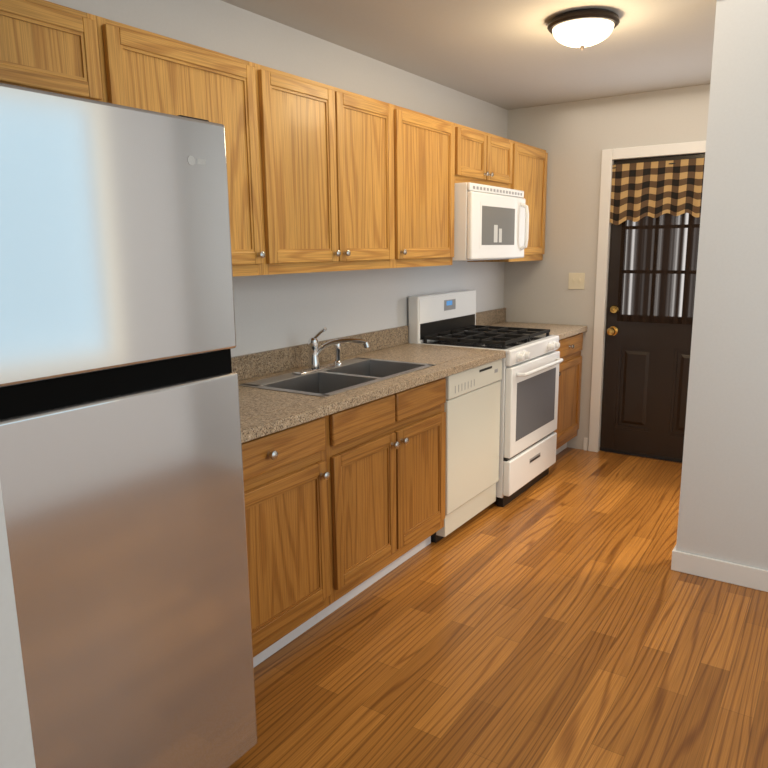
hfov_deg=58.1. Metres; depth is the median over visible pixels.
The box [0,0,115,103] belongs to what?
upper cabinet
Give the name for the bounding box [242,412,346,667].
base cabinet
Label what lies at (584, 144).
wall
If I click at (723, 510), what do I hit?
wall
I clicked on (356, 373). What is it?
sink
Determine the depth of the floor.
2.54 m
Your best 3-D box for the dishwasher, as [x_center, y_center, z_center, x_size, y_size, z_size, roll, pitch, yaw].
[0.244,0.310,3.780,0.583,0.871,0.609,7,13,33]
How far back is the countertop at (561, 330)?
4.85 m
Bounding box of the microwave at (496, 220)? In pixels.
[456,176,535,261]
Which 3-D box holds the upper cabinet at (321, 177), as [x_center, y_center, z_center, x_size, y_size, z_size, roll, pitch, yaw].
[-0.329,-0.880,3.025,0.321,0.760,1.032,7,13,33]
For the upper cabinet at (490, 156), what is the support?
attached to the wall at (275, 311)
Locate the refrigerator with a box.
[0,83,256,767]
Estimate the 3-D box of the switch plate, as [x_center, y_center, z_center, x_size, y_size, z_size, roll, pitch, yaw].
[1.364,-0.730,4.901,0.116,0.116,0.016,7,13,33]
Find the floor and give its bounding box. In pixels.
[228,447,767,767]
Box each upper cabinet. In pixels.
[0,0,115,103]
[108,19,283,276]
[276,70,407,273]
[408,109,459,266]
[460,125,515,183]
[512,142,547,261]
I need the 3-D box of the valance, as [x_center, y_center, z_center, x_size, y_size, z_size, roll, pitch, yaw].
[1.874,-1.236,4.456,0.880,0.401,0.041,7,13,33]
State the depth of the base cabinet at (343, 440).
2.87 m
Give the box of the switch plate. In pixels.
[568,273,584,288]
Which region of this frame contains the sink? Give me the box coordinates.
[243,356,434,395]
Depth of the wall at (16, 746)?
0.85 m
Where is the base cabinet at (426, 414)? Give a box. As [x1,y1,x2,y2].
[407,380,445,559]
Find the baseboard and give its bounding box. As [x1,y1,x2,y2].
[671,547,767,591]
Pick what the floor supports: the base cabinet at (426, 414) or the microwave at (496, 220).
the base cabinet at (426, 414)
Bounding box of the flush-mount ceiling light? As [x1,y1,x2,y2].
[547,8,619,49]
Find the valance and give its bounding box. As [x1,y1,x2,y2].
[610,158,704,224]
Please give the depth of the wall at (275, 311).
3.35 m
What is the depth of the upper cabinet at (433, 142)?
3.61 m
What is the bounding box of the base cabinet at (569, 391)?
[555,332,582,454]
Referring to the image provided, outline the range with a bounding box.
[408,289,562,506]
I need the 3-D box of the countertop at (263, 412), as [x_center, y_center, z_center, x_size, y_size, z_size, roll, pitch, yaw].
[-0.217,-0.011,3.055,0.646,0.039,2.212,7,13,33]
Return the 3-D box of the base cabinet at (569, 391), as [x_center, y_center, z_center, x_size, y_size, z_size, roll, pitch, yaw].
[1.004,0.073,4.935,0.627,0.875,0.618,7,13,33]
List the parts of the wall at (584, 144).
trim door casing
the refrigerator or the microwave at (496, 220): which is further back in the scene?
the microwave at (496, 220)
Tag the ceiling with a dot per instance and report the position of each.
(510, 54)
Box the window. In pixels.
[617,213,700,324]
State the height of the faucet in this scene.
0.207 m
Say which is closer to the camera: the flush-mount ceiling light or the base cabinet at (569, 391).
the flush-mount ceiling light
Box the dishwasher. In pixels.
[431,359,501,542]
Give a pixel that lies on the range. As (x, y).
(531, 360)
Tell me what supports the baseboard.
attached to the wall at (723, 510)
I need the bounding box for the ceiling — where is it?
[221,0,716,109]
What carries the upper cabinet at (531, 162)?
attached to the wall at (275, 311)
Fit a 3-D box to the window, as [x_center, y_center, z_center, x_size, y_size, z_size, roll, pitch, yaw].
[1.909,-0.770,4.555,0.700,0.745,0.011,7,13,33]
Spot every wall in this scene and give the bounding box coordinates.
[0,482,35,767]
[46,0,507,356]
[504,84,709,451]
[676,0,767,569]
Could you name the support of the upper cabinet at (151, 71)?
attached to the wall at (275, 311)
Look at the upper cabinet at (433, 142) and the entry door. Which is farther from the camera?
the entry door
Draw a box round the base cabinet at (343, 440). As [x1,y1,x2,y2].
[339,392,406,601]
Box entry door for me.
[600,153,704,461]
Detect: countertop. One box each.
[238,344,505,443]
[479,320,586,339]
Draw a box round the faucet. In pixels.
[295,327,370,375]

